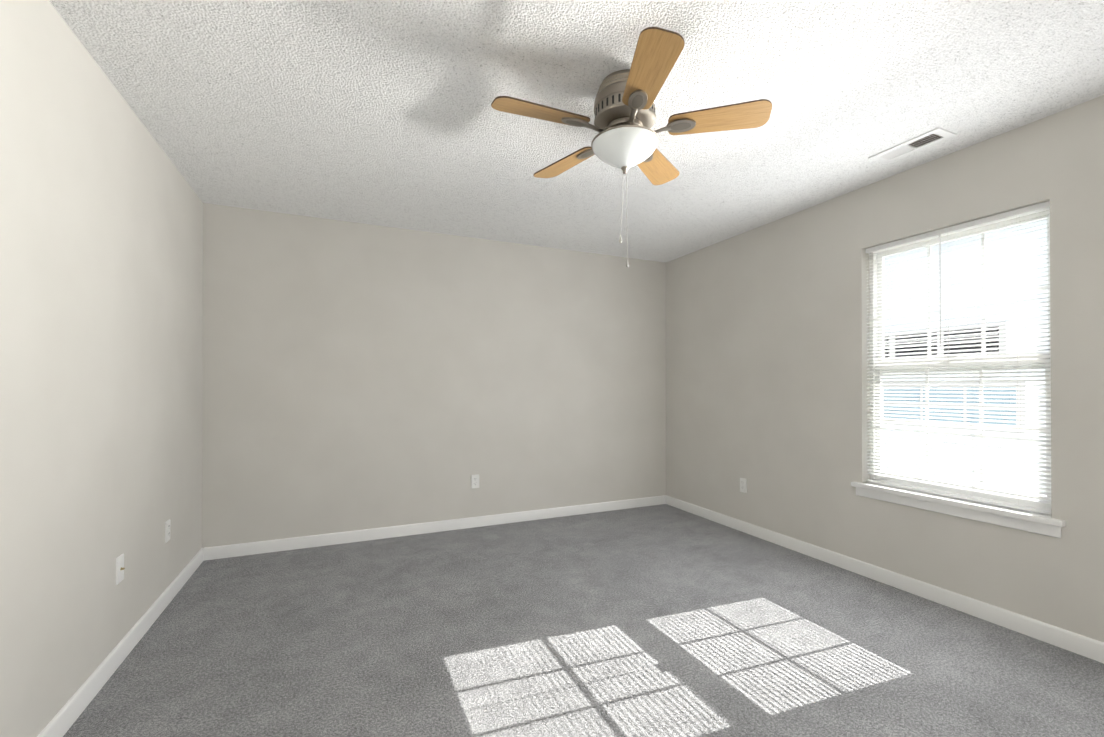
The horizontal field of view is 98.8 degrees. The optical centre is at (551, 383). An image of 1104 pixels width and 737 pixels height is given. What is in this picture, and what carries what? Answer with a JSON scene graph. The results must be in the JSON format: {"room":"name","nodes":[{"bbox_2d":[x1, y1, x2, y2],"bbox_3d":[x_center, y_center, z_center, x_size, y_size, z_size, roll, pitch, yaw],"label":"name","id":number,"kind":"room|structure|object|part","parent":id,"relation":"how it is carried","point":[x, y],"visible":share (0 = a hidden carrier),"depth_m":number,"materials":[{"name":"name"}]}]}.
{"room":"empty bedroom","nodes":[
{"label":"empty bedroom","id":0,"kind":"room"},
{"bbox_2d":[0,0,202,736],"bbox_3d":[-1.496,-0.028,1.018,0.160,2.440,5.090,0,0,-24],"label":"wall","id":1,"kind":"structure","parent":0,"point":[101,280],"depth_m":1.74,"materials":[{"name":"paint"}]},
{"bbox_2d":[37,548,203,736],"bbox_3d":[-1.417,1.149,1.047,0.013,0.085,4.770,0,0,-24],"label":"baseboard","id":2,"kind":"structure","parent":1,"relation":"attached to","point":[63,720],"depth_m":1.96,"materials":[{"name":"white wood"}]},
{"bbox_2d":[116,554,124,584],"bbox_3d":[-1.851,0.797,2.038,0.018,0.114,0.070,0,0,-24],"label":"outlet","id":3,"kind":"object","parent":1,"relation":"attached to","point":[120,567],"visible":1,"depth_m":2.03,"materials":[{"name":"white plastic"}]},
{"bbox_2d":[165,519,170,542],"bbox_3d":[-2.102,0.806,2.593,0.008,0.114,0.070,0,0,-24],"label":"electrical outlet","id":4,"kind":"object","parent":1,"relation":"attached to","point":[167,529],"visible":1,"depth_m":2.58,"materials":[{"name":"white plastic"}]},
{"bbox_2d":[202,203,665,547],"bbox_3d":[-0.649,-0.012,4.087,3.870,2.440,0.160,0,0,-24],"label":"wall","id":5,"kind":"structure","parent":0,"point":[358,376],"depth_m":3.79,"materials":[{"name":"paint"}]},
{"bbox_2d":[203,495,665,560],"bbox_3d":[-0.614,1.165,4.002,3.844,0.085,0.013,0,0,-24],"label":"baseboard","id":6,"kind":"structure","parent":5,"relation":"attached to","point":[245,549],"depth_m":3.77,"materials":[{"name":"white wood"}]},
{"bbox_2d":[471,474,478,487],"bbox_3d":[-0.647,0.825,3.992,0.070,0.114,0.008,0,0,-24],"label":"electrical outlet","id":7,"kind":"object","parent":5,"relation":"attached to","point":[474,481],"visible":1,"depth_m":3.99,"materials":[{"name":"white plastic"}]},
{"bbox_2d":[49,0,1103,262],"bbox_3d":[0.347,-1.304,1.839,4.190,0.120,5.090,0,0,-24],"label":"ceiling","id":8,"kind":"structure","parent":0,"point":[377,112],"depth_m":2.04,"materials":[{"name":"white paint"}]},
{"bbox_2d":[491,27,771,267],"bbox_3d":[0.266,-0.862,1.954,1.047,0.763,1.085,0,0,-24],"label":"ceiling fan","id":9,"kind":"object","parent":8,"relation":"hanging from","point":[626,137],"visible":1,"depth_m":1.86,"materials":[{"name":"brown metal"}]},
{"bbox_3d":[0.302,-1.140,1.966,0.256,0.207,0.256,0,0,-24],"label":"motor","id":10,"kind":"part","parent":9,"relation":"part of","materials":[{"name":"silver metal"}]},
{"bbox_2d":[868,127,955,163],"bbox_3d":[1.871,-1.236,2.474,0.150,0.009,0.335,0,0,-24],"label":"ceiling vent","id":11,"kind":"object","parent":8,"relation":"in","point":[921,141],"visible":1,"depth_m":2.46,"materials":[{"name":"white metal"}]},
{"bbox_2d":[63,504,1103,736],"bbox_3d":[0.347,1.256,1.825,4.190,0.120,5.090,0,0,-24],"label":"floor","id":12,"kind":"structure","parent":0,"point":[663,620],"depth_m":2.12,"materials":[{"name":"carpet"}]},
{"bbox_2d":[666,95,1103,641],"bbox_3d":[2.191,-0.019,2.646,0.160,2.440,5.090,0,0,-24],"label":"wall","id":13,"kind":"structure","parent":0,"point":[767,357],"depth_m":3.00,"materials":[{"name":"paint"}]},
{"bbox_2d":[740,478,746,492],"bbox_3d":[1.559,0.829,3.864,0.008,0.114,0.070,0,0,-24],"label":"electrical outlet","id":14,"kind":"object","parent":13,"relation":"attached to","point":[743,484],"visible":1,"depth_m":3.85,"materials":[{"name":"white plastic"}]},
{"bbox_2d":[665,495,1103,662],"bbox_3d":[2.111,1.158,2.605,0.013,0.085,4.770,0,0,-24],"label":"baseboard","id":15,"kind":"structure","parent":13,"relation":"attached to","point":[1085,646],"depth_m":2.64,"materials":[{"name":"white wood"}]},
{"bbox_2d":[866,201,1050,514],"bbox_3d":[2.213,-0.115,2.624,0.128,1.485,0.870,0,0,-24],"label":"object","id":16,"kind":"structure","parent":13,"relation":"in","point":[872,252],"depth_m":2.54,"materials":[{"name":"white plastic"}]},
{"bbox_2d":[885,248,888,482],"bbox_3d":[2.042,-0.111,2.884,0.026,1.428,0.002,0,0,-24],"label":"blind cord","id":17,"kind":"object","parent":16,"relation":"hanging from","point":[885,248],"depth_m":2.89,"materials":[{"name":"white fabric"}]},
{"bbox_2d":[939,233,948,369],"bbox_3d":[2.149,-0.454,2.596,0.009,0.755,0.039,0,0,-24],"label":"blind cord","id":18,"kind":"object","parent":16,"relation":"hanging from","point":[948,322],"depth_m":2.61,"materials":[{"name":"white fabric"}]},
{"bbox_3d":[2.225,0.227,2.628,0.024,0.756,0.826,0,0,-24],"label":"window sash","id":19,"kind":"part","parent":16,"relation":"part of","materials":[{"name":"white plastic"}]},
{"bbox_3d":[2.248,-0.451,2.642,0.024,0.766,0.826,0,0,-24],"label":"window sash","id":20,"kind":"part","parent":16,"relation":"part of","materials":[{"name":"white plastic"}]},
{"bbox_3d":[2.232,0.227,2.631,0.003,0.641,0.774,0,0,-24],"label":"sash glass","id":21,"kind":"part","parent":16,"relation":"part of","materials":[{"name":"clear glass"}]},
{"bbox_3d":[2.255,-0.464,2.645,0.003,0.686,0.774,0,0,-24],"label":"sash glass","id":22,"kind":"part","parent":16,"relation":"part of","materials":[{"name":"clear glass"}]},
{"bbox_2d":[1017,215,1020,505],"bbox_3d":[2.290,-0.114,2.322,0.026,1.428,0.002,0,0,-24],"label":"blind cord","id":23,"kind":"object","parent":16,"relation":"hanging from","point":[1019,215],"depth_m":2.33,"materials":[{"name":"white fabric"}]},
{"bbox_2d":[851,481,1065,537],"bbox_3d":[2.147,0.663,2.591,0.118,0.084,0.966,0,0,-24],"label":"window sill","id":24,"kind":"structure","parent":13,"relation":"attached to","point":[1031,521],"depth_m":2.47,"materials":[{"name":"white wood"}]},
{"label":"outside","id":25,"kind":"structure","parent":0,"visible":0},
{"bbox_2d":[882,218,1047,495],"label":"window","id":26,"kind":"structure","parent":25,"point":[989,242],"depth_m":7.68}
]}

